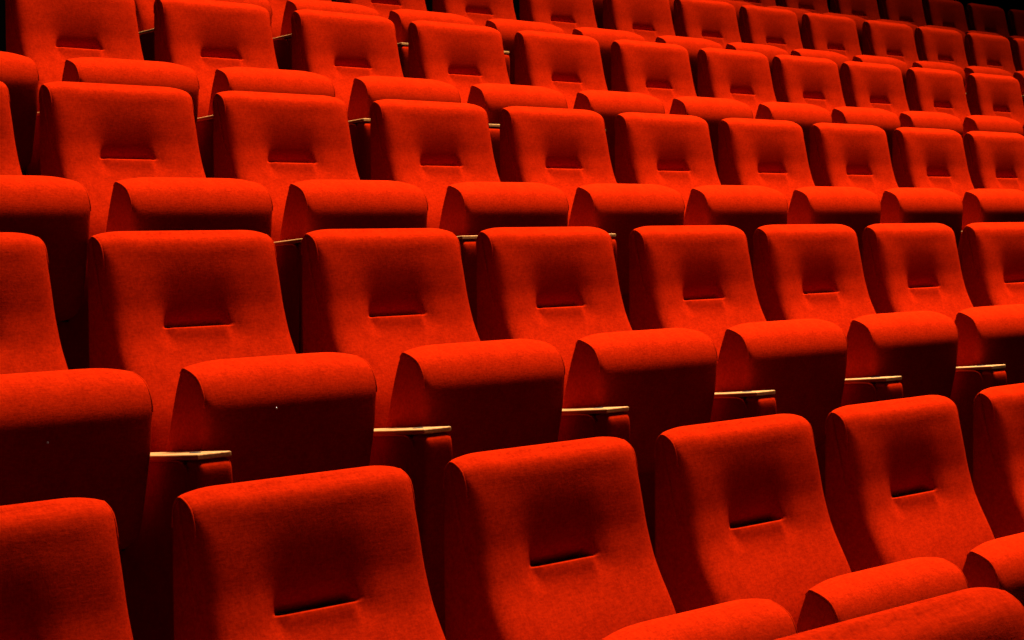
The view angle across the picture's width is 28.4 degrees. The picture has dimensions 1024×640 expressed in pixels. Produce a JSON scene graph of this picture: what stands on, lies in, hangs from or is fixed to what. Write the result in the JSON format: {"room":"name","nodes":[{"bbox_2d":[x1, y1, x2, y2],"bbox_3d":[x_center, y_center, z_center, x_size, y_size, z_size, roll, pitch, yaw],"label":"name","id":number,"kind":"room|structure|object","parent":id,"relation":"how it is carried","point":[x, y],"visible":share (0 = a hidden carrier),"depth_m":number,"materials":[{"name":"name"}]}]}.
{"room":"auditorium","nodes":[
{"label":"auditorium","id":0,"kind":"room"},
{"bbox_2d":[0,0,1006,51],"bbox_3d":[-1.462,-1.928,10.843,0.200,6.300,16.000,1,3,43],"label":"wall","id":1,"kind":"structure","parent":0,"point":[1002,4],"depth_m":12.30,"materials":[{"name":"black paint"}]},
{"bbox_2d":[1007,0,1023,17],"bbox_3d":[7.747,-2.160,13.324,10.282,6.300,0.200,1,3,43],"label":"wall","id":2,"kind":"structure","parent":0,"point":[1011,4],"depth_m":16.55,"materials":[{"name":"black paint"}]},
{"bbox_3d":[2.327,0.207,7.425,10.082,2.217,16.000,1,3,43],"label":"floor","id":3,"kind":"structure","parent":0,"visible":0},
{"bbox_2d":[0,51,38,174],"bbox_3d":[-1.626,-0.500,5.680,0.508,1.002,0.559,1,3,43],"label":"seat","id":4,"kind":"object","parent":3,"relation":"on","point":[19,73],"visible":0.77,"depth_m":5.72,"materials":[{"name":"red fabric"}]},
{"bbox_2d":[0,81,90,321],"bbox_3d":[-1.273,-0.078,4.638,0.508,1.002,0.559,1,3,43],"label":"seat","id":5,"kind":"object","parent":3,"relation":"on","point":[55,210],"visible":0.78,"depth_m":4.67,"materials":[{"name":"red fabric"}]},
{"bbox_2d":[0,175,89,321],"bbox_3d":[-1.184,-0.156,4.611,0.170,0.347,0.442,1,3,43],"label":"seat cushion","id":6,"kind":"object","parent":5,"relation":"on","point":[55,210],"depth_m":4.66,"materials":[{"name":"red fabric"}]},
{"bbox_2d":[0,498,132,639],"bbox_3d":[-0.597,0.761,2.522,0.508,1.002,0.559,1,3,43],"label":"seat","id":7,"kind":"object","parent":3,"relation":"on","point":[61,576],"visible":1,"depth_m":2.75,"materials":[{"name":"red fabric"}]},
{"bbox_2d":[0,232,152,550],"bbox_3d":[-0.936,0.346,3.578,0.508,1.002,0.559,1,3,43],"label":"seat","id":8,"kind":"object","parent":3,"relation":"on","point":[65,433],"visible":0.84,"depth_m":3.58,"materials":[{"name":"red fabric"}]},
{"bbox_2d":[0,368,151,550],"bbox_3d":[-0.851,0.264,3.547,0.170,0.347,0.442,1,3,43],"label":"seat cushion","id":9,"kind":"object","parent":8,"relation":"on","point":[74,433],"depth_m":3.54,"materials":[{"name":"red fabric"}]},
{"bbox_2d":[5,0,199,175],"bbox_3d":[-1.238,-0.523,6.096,0.508,1.002,0.566,1,3,43],"label":"seat","id":10,"kind":"object","parent":3,"relation":"on","point":[86,41],"visible":0.35,"depth_m":6.13,"materials":[{"name":"red fabric"}]},
{"bbox_2d":[62,57,198,125],"bbox_3d":[-1.155,-0.604,6.062,0.170,0.347,0.442,1,3,43],"label":"seat cushion","id":11,"kind":"object","parent":10,"relation":"on","point":[83,69],"depth_m":6.00,"materials":[{"name":"red fabric"}]},
{"bbox_2d":[39,81,272,369],"bbox_3d":[-0.889,-0.100,5.049,0.508,1.002,0.562,1,3,43],"label":"seat","id":12,"kind":"object","parent":3,"relation":"on","point":[134,149],"visible":0.35,"depth_m":5.06,"materials":[{"name":"red fabric"}]},
{"bbox_2d":[106,177,271,236],"bbox_3d":[-0.808,-0.178,5.014,0.170,0.347,0.442,1,3,43],"label":"seat cushion","id":13,"kind":"object","parent":12,"relation":"on","point":[143,203],"depth_m":4.93,"materials":[{"name":"red fabric"}]},
{"bbox_2d":[134,0,271,60],"bbox_3d":[-1.194,-0.970,7.564,0.508,1.002,0.559,1,3,43],"label":"seat","id":14,"kind":"object","parent":3,"relation":"on","point":[144,8],"visible":0.09,"depth_m":7.50,"materials":[{"name":"red fabric"}]},
{"bbox_2d":[213,0,271,24],"bbox_3d":[-1.107,-1.051,7.534,0.170,0.347,0.442,1,3,43],"label":"seat cushion","id":15,"kind":"object","parent":14,"relation":"on","point":[265,4],"depth_m":7.60,"materials":[{"name":"red fabric"}]},
{"bbox_2d":[87,230,376,639],"bbox_3d":[-0.549,0.323,3.993,0.508,1.002,0.566,1,3,43],"label":"seat","id":16,"kind":"object","parent":3,"relation":"on","point":[199,316],"visible":0.65,"depth_m":3.98,"materials":[{"name":"red fabric"}]},
{"bbox_2d":[167,352,375,482],"bbox_3d":[-0.474,0.242,3.951,0.170,0.347,0.442,1,3,43],"label":"seat cushion","id":17,"kind":"object","parent":16,"relation":"on","point":[277,416],"depth_m":3.87,"materials":[{"name":"red fabric"}]},
{"bbox_2d":[154,0,334,177],"bbox_3d":[-0.856,-0.546,6.505,0.508,1.002,0.553,1,3,43],"label":"seat","id":18,"kind":"object","parent":3,"relation":"on","point":[229,46],"visible":0.34,"depth_m":6.53,"materials":[{"name":"red fabric"}]},
{"bbox_2d":[208,67,334,115],"bbox_3d":[-0.777,-0.626,6.467,0.170,0.347,0.442,1,3,43],"label":"seat cushion","id":19,"kind":"object","parent":18,"relation":"on","point":[250,79],"depth_m":6.38,"materials":[{"name":"red fabric"}]},
{"bbox_2d":[171,466,445,639],"bbox_3d":[-0.206,0.747,2.941,0.508,1.002,0.569,1,3,43],"label":"seat","id":20,"kind":"object","parent":3,"relation":"on","point":[335,554],"visible":1,"depth_m":3.07,"materials":[{"name":"red fabric"}]},
{"bbox_2d":[212,91,427,353],"bbox_3d":[-0.510,-0.123,5.456,0.508,1.002,0.550,1,3,43],"label":"seat","id":21,"kind":"object","parent":3,"relation":"on","point":[298,147],"visible":0.47,"depth_m":5.46,"materials":[{"name":"red fabric"}]},
{"bbox_2d":[279,180,427,240],"bbox_3d":[-0.432,-0.200,5.417,0.170,0.347,0.442,1,3,43],"label":"seat cushion","id":22,"kind":"object","parent":21,"relation":"on","point":[311,205],"depth_m":5.32,"materials":[{"name":"red fabric"}]},
{"bbox_2d":[268,0,379,69],"bbox_3d":[-0.810,-0.992,7.975,0.508,1.002,0.562,1,3,43],"label":"seat","id":23,"kind":"object","parent":3,"relation":"on","point":[282,10],"visible":0.18,"depth_m":7.80,"materials":[{"name":"red fabric"}]},
{"bbox_2d":[280,0,379,35],"bbox_3d":[-0.722,-1.073,7.947,0.170,0.347,0.442,1,3,43],"label":"seat cushion","id":24,"kind":"object","parent":23,"relation":"on","point":[291,6],"depth_m":7.83,"materials":[{"name":"red fabric"}]},
{"bbox_2d":[291,10,460,179],"bbox_3d":[-0.466,-0.569,6.924,0.508,1.002,0.571,1,3,43],"label":"seat","id":25,"kind":"object","parent":3,"relation":"on","point":[358,53],"visible":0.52,"depth_m":6.95,"materials":[{"name":"red fabric"}]},
{"bbox_2d":[347,76,459,120],"bbox_3d":[-0.381,-0.650,6.892,0.170,0.347,0.442,1,3,43],"label":"seat cushion","id":26,"kind":"object","parent":25,"relation":"on","point":[366,90],"depth_m":6.77,"materials":[{"name":"red fabric"}]},
{"bbox_2d":[336,0,474,77],"bbox_3d":[-0.431,-1.015,8.381,0.508,1.002,0.546,1,3,43],"label":"seat","id":27,"kind":"object","parent":3,"relation":"on","point":[401,13],"visible":0.2,"depth_m":8.30,"materials":[{"name":"red fabric"}]},
{"bbox_2d":[388,9,474,42],"bbox_3d":[-0.349,-1.095,8.346,0.170,0.347,0.442,1,3,43],"label":"seat cushion","id":28,"kind":"object","parent":27,"relation":"on","point":[401,18],"depth_m":8.20,"materials":[{"name":"red fabric"}]},
{"bbox_2d":[301,228,564,635],"bbox_3d":[-0.165,0.300,4.405,0.508,1.002,0.560,1,3,43],"label":"seat","id":29,"kind":"object","parent":3,"relation":"on","point":[393,299],"visible":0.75,"depth_m":4.39,"materials":[{"name":"red fabric"}]},
{"bbox_2d":[386,339,563,459],"bbox_3d":[-0.087,0.219,4.366,0.170,0.347,0.442,1,3,43],"label":"seat cushion","id":30,"kind":"object","parent":29,"relation":"on","point":[508,393],"depth_m":4.29,"materials":[{"name":"red fabric"}]},
{"bbox_2d":[370,99,568,330],"bbox_3d":[-0.121,-0.146,5.872,0.508,1.002,0.570,1,3,43],"label":"seat","id":31,"kind":"object","parent":3,"relation":"on","point":[444,150],"visible":0.48,"depth_m":5.89,"materials":[{"name":"red fabric"}]},
{"bbox_2d":[439,182,567,235],"bbox_3d":[-0.037,-0.224,5.840,0.170,0.347,0.442,1,3,43],"label":"seat cushion","id":32,"kind":"object","parent":31,"relation":"on","point":[469,208],"depth_m":5.73,"materials":[{"name":"red fabric"}]},
{"bbox_2d":[408,20,567,178],"bbox_3d":[-0.081,-0.592,7.336,0.508,1.002,0.556,1,3,43],"label":"seat","id":33,"kind":"object","parent":3,"relation":"on","point":[469,58],"visible":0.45,"depth_m":7.37,"materials":[{"name":"red fabric"}]},
{"bbox_2d":[467,83,566,128],"bbox_3d":[-0.001,-0.672,7.299,0.170,0.347,0.442,1,3,43],"label":"seat cushion","id":34,"kind":"object","parent":33,"relation":"on","point":[492,97],"depth_m":7.19,"materials":[{"name":"red fabric"}]},
{"bbox_2d":[432,0,564,84],"bbox_3d":[-0.052,-1.037,8.787,0.508,1.002,0.562,1,3,43],"label":"seat","id":35,"kind":"object","parent":3,"relation":"on","point":[499,15],"visible":0.2,"depth_m":8.79,"materials":[{"name":"red fabric"}]},
{"bbox_2d":[485,19,564,84],"bbox_3d":[0.035,-1.118,8.758,0.170,0.347,0.442,1,3,43],"label":"seat cushion","id":36,"kind":"object","parent":35,"relation":"on","point":[508,28],"depth_m":8.62,"materials":[{"name":"red fabric"}]},
{"bbox_2d":[519,0,645,90],"bbox_3d":[0.330,-1.060,9.196,0.508,1.002,0.557,1,3,43],"label":"seat","id":37,"kind":"object","parent":3,"relation":"on","point":[574,17],"visible":0.21,"depth_m":9.22,"materials":[{"name":"red fabric"}]},
{"bbox_2d":[572,27,645,90],"bbox_3d":[0.415,-1.141,9.165,0.170,0.347,0.442,1,3,43],"label":"seat cushion","id":38,"kind":"object","parent":37,"relation":"on","point":[605,38],"depth_m":9.07,"materials":[{"name":"red fabric"}]},
{"bbox_2d":[514,30,664,175],"bbox_3d":[0.303,-0.614,7.748,0.508,1.002,0.564,1,3,43],"label":"seat","id":39,"kind":"object","parent":3,"relation":"on","point":[570,65],"visible":0.28,"depth_m":7.79,"materials":[{"name":"red fabric"}]},
{"bbox_2d":[573,90,663,175],"bbox_3d":[0.386,-0.695,7.714,0.170,0.347,0.442,1,3,43],"label":"seat cushion","id":40,"kind":"object","parent":39,"relation":"on","point":[608,104],"depth_m":7.60,"materials":[{"name":"red fabric"}]},
{"bbox_2d":[499,106,684,295],"bbox_3d":[0.261,-0.168,6.281,0.508,1.002,0.548,1,3,43],"label":"seat","id":41,"kind":"object","parent":3,"relation":"on","point":[566,150],"visible":0.45,"depth_m":6.29,"materials":[{"name":"red fabric"}]},
{"bbox_2d":[568,183,683,295],"bbox_3d":[0.338,-0.246,6.242,0.170,0.347,0.442,1,3,43],"label":"seat cushion","id":42,"kind":"object","parent":41,"relation":"on","point":[618,209],"depth_m":6.14,"materials":[{"name":"red fabric"}]},
{"bbox_2d":[476,227,717,475],"bbox_3d":[0.214,0.278,4.811,0.508,1.002,0.549,1,3,43],"label":"seat","id":43,"kind":"object","parent":3,"relation":"on","point":[559,287],"visible":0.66,"depth_m":4.80,"materials":[{"name":"red fabric"}]},
{"bbox_2d":[562,328,716,475],"bbox_3d":[0.290,0.197,4.771,0.170,0.347,0.442,1,3,43],"label":"seat cushion","id":44,"kind":"object","parent":43,"relation":"on","point":[666,378],"depth_m":4.70,"materials":[{"name":"red fabric"}]},
{"bbox_2d":[592,0,602,28],"bbox_3d":[0.375,-1.506,10.665,0.508,1.002,0.559,1,3,43],"label":"seat","id":45,"kind":"object","parent":3,"relation":"on","point":[597,4],"visible":0.02,"depth_m":10.51,"materials":[{"name":"red fabric"}]},
{"bbox_2d":[443,437,797,639],"bbox_3d":[0.181,0.724,3.355,0.508,1.002,0.562,1,3,43],"label":"seat","id":46,"kind":"object","parent":3,"relation":"on","point":[548,541],"visible":1,"depth_m":3.43,"materials":[{"name":"red fabric"}]},
{"bbox_2d":[603,599,796,639],"bbox_3d":[0.279,0.647,3.315,0.170,0.347,0.442,1,3,43],"label":"seat cushion","id":47,"kind":"object","parent":46,"relation":"on","point":[742,619],"depth_m":3.30,"materials":[{"name":"red fabric"}]},
{"bbox_2d":[603,0,722,96],"bbox_3d":[0.724,-1.083,9.618,0.508,1.002,0.573,1,3,43],"label":"seat","id":48,"kind":"object","parent":3,"relation":"on","point":[651,20],"visible":0.23,"depth_m":9.68,"materials":[{"name":"red fabric"}]},
{"bbox_2d":[655,35,722,96],"bbox_3d":[0.815,-1.164,9.594,0.170,0.347,0.442,1,3,43],"label":"seat cushion","id":49,"kind":"object","parent":48,"relation":"on","point":[692,45],"depth_m":9.52,"materials":[{"name":"red fabric"}]},
{"bbox_2d":[611,40,752,173],"bbox_3d":[0.693,-0.637,8.166,0.508,1.002,0.567,1,3,43],"label":"seat","id":50,"kind":"object","parent":3,"relation":"on","point":[661,71],"visible":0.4,"depth_m":8.20,"materials":[{"name":"red fabric"}]},
{"bbox_2d":[669,96,752,173],"bbox_3d":[0.777,-0.718,8.133,0.170,0.347,0.442,1,3,43],"label":"seat cushion","id":51,"kind":"object","parent":50,"relation":"on","point":[712,110],"depth_m":8.05,"materials":[{"name":"red fabric"}]},
{"bbox_2d":[614,112,787,320],"bbox_3d":[0.637,-0.191,6.685,0.508,1.002,0.555,1,3,43],"label":"seat","id":52,"kind":"object","parent":3,"relation":"on","point":[675,152],"visible":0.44,"depth_m":6.70,"materials":[{"name":"red fabric"}]},
{"bbox_2d":[684,185,787,273],"bbox_3d":[0.716,-0.268,6.648,0.170,0.347,0.442,1,3,43],"label":"seat cushion","id":53,"kind":"object","parent":52,"relation":"on","point":[747,208],"depth_m":6.56,"materials":[{"name":"red fabric"}]},
{"bbox_2d":[673,0,788,78],"bbox_3d":[1.103,-1.105,10.026,0.508,1.002,0.539,1,3,43],"label":"seat","id":54,"kind":"object","parent":3,"relation":"on","point":[715,21],"visible":0.3,"depth_m":10.09,"materials":[{"name":"red fabric"}]},
{"bbox_2d":[725,42,787,78],"bbox_3d":[1.183,-1.186,9.988,0.170,0.347,0.442,1,3,43],"label":"seat cushion","id":55,"kind":"object","parent":54,"relation":"on","point":[770,52],"depth_m":9.94,"materials":[{"name":"red fabric"}]},
{"bbox_2d":[712,0,754,27],"bbox_3d":[1.138,-1.551,11.483,0.508,1.002,0.559,1,3,43],"label":"seat","id":56,"kind":"object","parent":3,"relation":"on","point":[737,4],"visible":0.02,"depth_m":11.38,"materials":[{"name":"red fabric"}]},
{"bbox_2d":[629,225,847,555],"bbox_3d":[0.597,0.256,5.221,0.508,1.002,0.565,1,3,43],"label":"seat","id":57,"kind":"object","parent":3,"relation":"on","point":[694,277],"visible":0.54,"depth_m":5.22,"materials":[{"name":"red fabric"}]},
{"bbox_2d":[715,319,846,446],"bbox_3d":[0.672,0.174,5.179,0.170,0.347,0.442,1,3,43],"label":"seat cushion","id":58,"kind":"object","parent":57,"relation":"on","point":[804,361],"depth_m":5.11,"materials":[{"name":"red fabric"}]},
{"bbox_2d":[697,48,831,167],"bbox_3d":[1.082,-0.660,8.582,0.508,1.002,0.564,1,3,43],"label":"seat","id":59,"kind":"object","parent":3,"relation":"on","point":[741,76],"visible":0.32,"depth_m":8.62,"materials":[{"name":"red fabric"}]},
{"bbox_2d":[755,102,831,167],"bbox_3d":[1.164,-0.741,8.548,0.170,0.347,0.442,1,3,43],"label":"seat cushion","id":60,"kind":"object","parent":59,"relation":"on","point":[804,115],"depth_m":8.48,"materials":[{"name":"red fabric"}]},
{"bbox_2d":[733,0,811,41],"bbox_3d":[1.520,-1.573,11.892,0.508,1.002,0.559,1,3,43],"label":"seat","id":61,"kind":"object","parent":3,"relation":"on","point":[763,3],"visible":0.06,"depth_m":11.88,"materials":[{"name":"red fabric"}]},
{"bbox_2d":[767,6,811,41],"bbox_3d":[1.606,-1.654,11.862,0.170,0.347,0.442,1,3,43],"label":"seat cushion","id":62,"kind":"object","parent":61,"relation":"on","point":[799,12],"depth_m":11.82,"materials":[{"name":"red fabric"}]},
{"bbox_2d":[739,5,849,82],"bbox_3d":[1.473,-1.127,10.421,0.508,1.002,0.542,1,3,43],"label":"seat","id":63,"kind":"object","parent":3,"relation":"on","point":[779,28],"visible":0.25,"depth_m":10.48,"materials":[{"name":"red fabric"}]},
{"bbox_2d":[791,49,849,82],"bbox_3d":[1.553,-1.208,10.385,0.170,0.347,0.442,1,3,43],"label":"seat cushion","id":64,"kind":"object","parent":63,"relation":"on","point":[838,58],"depth_m":10.34,"materials":[{"name":"red fabric"}]},
{"bbox_2d":[718,118,880,261],"bbox_3d":[1.020,-0.213,7.095,0.508,1.002,0.562,1,3,43],"label":"seat","id":65,"kind":"object","parent":3,"relation":"on","point":[772,154],"visible":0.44,"depth_m":7.11,"materials":[{"name":"red fabric"}]},
{"bbox_2d":[787,186,880,261],"bbox_3d":[1.102,-0.291,7.060,0.170,0.347,0.442,1,3,43],"label":"seat cushion","id":66,"kind":"object","parent":65,"relation":"on","point":[856,208],"depth_m":6.97,"materials":[{"name":"red fabric"}]},
{"bbox_2d":[654,414,968,632],"bbox_3d":[0.563,0.701,3.764,0.508,1.002,0.558,1,3,43],"label":"seat","id":67,"kind":"object","parent":3,"relation":"on","point":[741,512],"visible":0.86,"depth_m":3.81,"materials":[{"name":"red fabric"}]},
{"bbox_2d":[796,557,967,632],"bbox_3d":[0.660,0.624,3.723,0.170,0.347,0.442,1,3,43],"label":"seat cushion","id":68,"kind":"object","parent":67,"relation":"on","point":[837,599],"depth_m":3.63,"materials":[{"name":"red fabric"}]},
{"bbox_2d":[776,0,866,52],"bbox_3d":[1.902,-1.596,12.301,0.508,1.002,0.559,1,3,43],"label":"seat","id":69,"kind":"object","parent":3,"relation":"on","point":[814,6],"visible":0.15,"depth_m":12.34,"materials":[{"name":"red fabric"}]},
{"bbox_2d":[822,13,866,52],"bbox_3d":[1.988,-1.677,12.271,0.170,0.347,0.442,1,3,43],"label":"seat cushion","id":70,"kind":"object","parent":69,"relation":"on","point":[859,21],"depth_m":12.28,"materials":[{"name":"red fabric"}]},
{"bbox_2d":[772,55,900,163],"bbox_3d":[1.459,-0.682,8.986,0.508,1.002,0.539,1,3,43],"label":"seat","id":71,"kind":"object","parent":3,"relation":"on","point":[795,79],"visible":0.36,"depth_m":9.01,"materials":[{"name":"red fabric"}]},
{"bbox_2d":[831,107,900,163],"bbox_3d":[1.532,-0.763,8.942,0.170,0.347,0.442,1,3,43],"label":"seat cushion","id":72,"kind":"object","parent":71,"relation":"on","point":[888,121],"depth_m":8.88,"materials":[{"name":"red fabric"}]},
{"bbox_2d":[802,13,908,94],"bbox_3d":[1.848,-1.149,10.823,0.508,1.002,0.556,1,3,43],"label":"seat","id":73,"kind":"object","parent":3,"relation":"on","point":[823,32],"visible":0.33,"depth_m":10.89,"materials":[{"name":"red fabric"}]},
{"bbox_2d":[852,55,908,94],"bbox_3d":[1.933,-1.230,10.792,0.170,0.347,0.442,1,3,43],"label":"seat cushion","id":74,"kind":"object","parent":73,"relation":"on","point":[897,63],"depth_m":10.77,"materials":[{"name":"red fabric"}]},
{"bbox_2d":[753,224,958,497],"bbox_3d":[0.974,0.233,5.625,0.508,1.002,0.540,1,3,43],"label":"seat","id":75,"kind":"object","parent":3,"relation":"on","point":[801,271],"visible":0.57,"depth_m":5.62,"materials":[{"name":"red fabric"}]},
{"bbox_2d":[845,311,957,398],"bbox_3d":[1.050,0.152,5.585,0.170,0.347,0.442,1,3,43],"label":"seat cushion","id":76,"kind":"object","parent":75,"relation":"on","point":[920,347],"depth_m":5.51,"materials":[{"name":"red fabric"}]},
{"bbox_2d":[830,0,917,39],"bbox_3d":[2.293,-1.619,12.721,0.508,1.002,0.570,1,3,43],"label":"seat","id":77,"kind":"object","parent":3,"relation":"on","point":[865,9],"visible":0.23,"depth_m":12.83,"materials":[{"name":"red fabric"}]},
{"bbox_2d":[877,19,917,39],"bbox_3d":[2.383,-1.700,12.695,0.170,0.347,0.442,1,3,43],"label":"seat cushion","id":78,"kind":"object","parent":77,"relation":"on","point":[912,26],"depth_m":12.71,"materials":[{"name":"red fabric"}]},
{"bbox_2d":[809,123,962,249],"bbox_3d":[1.402,-0.236,7.505,0.508,1.002,0.558,1,3,43],"label":"seat","id":79,"kind":"object","parent":3,"relation":"on","point":[841,155],"visible":0.38,"depth_m":7.52,"materials":[{"name":"red fabric"}]},
{"bbox_2d":[880,188,962,249],"bbox_3d":[1.483,-0.313,7.469,0.170,0.347,0.442,1,3,43],"label":"seat cushion","id":80,"kind":"object","parent":79,"relation":"on","point":[898,205],"depth_m":7.37,"materials":[{"name":"red fabric"}]},
{"bbox_2d":[775,587,1023,639],"bbox_3d":[0.470,0.777,1.694,0.508,1.002,0.559,1,3,43],"label":"seat","id":81,"kind":"object","parent":3,"relation":"on","point":[977,613],"visible":1,"depth_m":1.90,"materials":[{"name":"red fabric"}]},
{"bbox_2d":[840,61,963,138],"bbox_3d":[1.827,-0.704,9.380,0.508,1.002,0.539,1,3,43],"label":"seat","id":82,"kind":"object","parent":3,"relation":"on","point":[863,84],"visible":0.31,"depth_m":9.41,"materials":[{"name":"red fabric"}]},
{"bbox_2d":[899,111,962,138],"bbox_3d":[1.901,-0.784,9.337,0.170,0.347,0.442,1,3,43],"label":"seat cushion","id":83,"kind":"object","parent":82,"relation":"on","point":[915,119],"depth_m":9.25,"materials":[{"name":"red fabric"}]},
{"bbox_2d":[862,20,965,87],"bbox_3d":[2.241,-1.172,11.244,0.508,1.002,0.572,1,3,43],"label":"seat","id":84,"kind":"object","parent":3,"relation":"on","point":[879,38],"visible":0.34,"depth_m":11.32,"materials":[{"name":"red fabric"}]},
{"bbox_2d":[912,61,964,87],"bbox_3d":[2.332,-1.254,11.219,0.170,0.347,0.442,1,3,43],"label":"seat cushion","id":85,"kind":"object","parent":84,"relation":"on","point":[921,64],"depth_m":11.16,"materials":[{"name":"red fabric"}]},
{"bbox_2d":[878,0,965,48],"bbox_3d":[2.677,-1.642,13.133,0.508,1.002,0.555,1,3,43],"label":"seat","id":86,"kind":"object","parent":3,"relation":"on","point":[910,11],"visible":0.2,"depth_m":13.23,"materials":[{"name":"red fabric"}]},
{"bbox_2d":[923,25,964,48],"bbox_3d":[2.762,-1.723,13.101,0.170,0.347,0.442,1,3,43],"label":"seat cushion","id":87,"kind":"object","parent":86,"relation":"on","point":[962,33],"depth_m":13.13,"materials":[{"name":"red fabric"}]},
{"bbox_2d":[825,395,1023,606],"bbox_3d":[0.945,0.679,4.173,0.508,1.002,0.560,1,3,43],"label":"seat","id":88,"kind":"object","parent":3,"relation":"on","point":[899,486],"visible":0.66,"depth_m":4.23,"materials":[{"name":"red fabric"}]},
{"bbox_2d":[962,532,1023,606],"bbox_3d":[1.033,0.602,4.123,0.170,0.347,0.442,1,3,43],"label":"seat cushion","id":89,"kind":"object","parent":88,"relation":"on","point":[998,563],"depth_m":3.95,"materials":[{"name":"red fabric"}]},
{"bbox_2d":[862,223,1023,483],"bbox_3d":[1.345,0.211,6.023,0.508,1.002,0.547,1,3,43],"label":"seat","id":90,"kind":"object","parent":3,"relation":"on","point":[907,267],"visible":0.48,"depth_m":6.01,"materials":[{"name":"red fabric"}]},
{"bbox_2d":[954,304,1023,384],"bbox_3d":[1.420,0.130,5.981,0.170,0.347,0.442,1,3,43],"label":"seat cushion","id":91,"kind":"object","parent":90,"relation":"on","point":[988,335],"depth_m":5.84,"materials":[{"name":"red fabric"}]},
{"bbox_2d":[892,127,1023,271],"bbox_3d":[1.786,-0.258,7.916,0.508,1.002,0.562,1,3,43],"label":"seat","id":92,"kind":"object","parent":3,"relation":"on","point":[921,157],"visible":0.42,"depth_m":7.93,"materials":[{"name":"red fabric"}]},
{"bbox_2d":[961,189,1023,230],"bbox_3d":[1.868,-0.336,7.881,0.170,0.347,0.442,1,3,43],"label":"seat cushion","id":93,"kind":"object","parent":92,"relation":"on","point":[979,205],"depth_m":7.74,"materials":[{"name":"red fabric"}]},
{"bbox_2d":[915,26,1012,98],"bbox_3d":[2.622,-1.195,11.652,0.508,1.002,0.542,1,3,43],"label":"seat","id":94,"kind":"object","parent":3,"relation":"on","point":[932,44],"visible":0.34,"depth_m":11.71,"materials":[{"name":"red fabric"}]},
{"bbox_2d":[964,66,1012,92],"bbox_3d":[2.702,-1.275,11.616,0.170,0.347,0.442,1,3,43],"label":"seat cushion","id":95,"kind":"object","parent":94,"relation":"on","point":[968,70],"depth_m":11.50,"materials":[{"name":"red fabric"}]},
{"bbox_2d":[922,0,1005,37],"bbox_3d":[3.050,-1.664,13.531,0.508,1.002,0.535,1,3,43],"label":"seat","id":96,"kind":"object","parent":3,"relation":"on","point":[944,13],"visible":0.2,"depth_m":13.63,"materials":[{"name":"red fabric"}]},
{"bbox_2d":[965,31,1003,36],"bbox_3d":[3.127,-1.744,13.493,0.170,0.347,0.442,1,3,43],"label":"seat cushion","id":97,"kind":"object","parent":96,"relation":"on","point":[980,32],"depth_m":13.41,"materials":[{"name":"red fabric"}]},
{"bbox_2d":[906,67,1023,144],"bbox_3d":[2.203,-0.727,9.783,0.508,1.002,0.562,1,3,43],"label":"seat","id":98,"kind":"object","parent":3,"relation":"on","point":[927,90],"visible":0.33,"depth_m":9.82,"materials":[{"name":"red fabric"}]},
{"bbox_2d":[963,115,1023,144],"bbox_3d":[2.285,-0.807,9.748,0.170,0.347,0.442,1,3,43],"label":"seat cushion","id":99,"kind":"object","parent":98,"relation":"on","point":[973,122],"depth_m":9.65,"materials":[{"name":"red fabric"}]},
{"bbox_2d":[962,222,1023,306],"bbox_3d":[1.729,0.189,6.434,0.508,1.002,0.566,1,3,43],"label":"seat","id":100,"kind":"object","parent":3,"relation":"on","point":[992,252],"visible":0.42,"depth_m":6.46,"materials":[{"name":"red fabric"}]},
{"bbox_2d":[963,131,1023,191],"bbox_3d":[2.161,-0.280,8.318,0.508,1.002,0.535,1,3,43],"label":"seat","id":101,"kind":"object","parent":3,"relation":"on","point":[995,160],"visible":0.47,"depth_m":8.39,"materials":[{"name":"red fabric"}]},
{"bbox_2d":[965,33,1023,104],"bbox_3d":[2.996,-1.217,12.054,0.508,1.002,0.555,1,3,43],"label":"seat","id":102,"kind":"object","parent":3,"relation":"on","point":[983,50],"visible":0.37,"depth_m":12.14,"materials":[{"name":"red fabric"}]},
{"bbox_2d":[1013,71,1023,95],"bbox_3d":[3.081,-1.298,12.022,0.170,0.347,0.442,1,3,43],"label":"seat cushion","id":103,"kind":"object","parent":102,"relation":"on","point":[1019,75],"depth_m":11.82,"materials":[{"name":"red fabric"}]},
{"bbox_2d":[965,3,1023,46],"bbox_3d":[3.421,-1.686,13.930,0.508,1.002,0.554,1,3,43],"label":"seat","id":104,"kind":"object","parent":3,"relation":"on","point":[979,17],"visible":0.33,"depth_m":14.03,"materials":[{"name":"red fabric"}]},
{"bbox_2d":[1008,36,1023,46],"bbox_3d":[3.506,-1.766,13.898,0.170,0.347,0.442,1,3,43],"label":"seat cushion","id":105,"kind":"object","parent":104,"relation":"on","point":[1010,38],"depth_m":13.72,"materials":[{"name":"red fabric"}]},
{"bbox_2d":[967,73,1023,129],"bbox_3d":[2.589,-0.749,10.197,0.508,1.002,0.563,1,3,43],"label":"seat","id":106,"kind":"object","parent":3,"relation":"on","point":[987,94],"visible":0.32,"depth_m":10.30,"materials":[{"name":"red fabric"}]},
{"bbox_2d":[973,383,1023,538],"bbox_3d":[1.345,0.655,4.602,0.508,1.002,0.578,1,3,43],"label":"seat","id":107,"kind":"object","parent":3,"relation":"on","point":[998,430],"visible":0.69,"depth_m":4.61,"materials":[{"name":"red fabric"}]},
{"bbox_2d":[1007,9,1023,36],"bbox_3d":[3.808,-1.708,14.344,0.508,1.002,0.566,1,3,43],"label":"seat","id":108,"kind":"object","parent":3,"relation":"on","point":[1015,20],"visible":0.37,"depth_m":14.35,"materials":[{"name":"red fabric"}]},
{"bbox_2d":[1011,38,1023,70],"bbox_3d":[3.372,-1.239,12.456,0.508,1.002,0.546,1,3,43],"label":"seat","id":109,"kind":"object","parent":3,"relation":"on","point":[1017,44],"visible":0.29,"depth_m":12.45,"materials":[{"name":"red fabric"}]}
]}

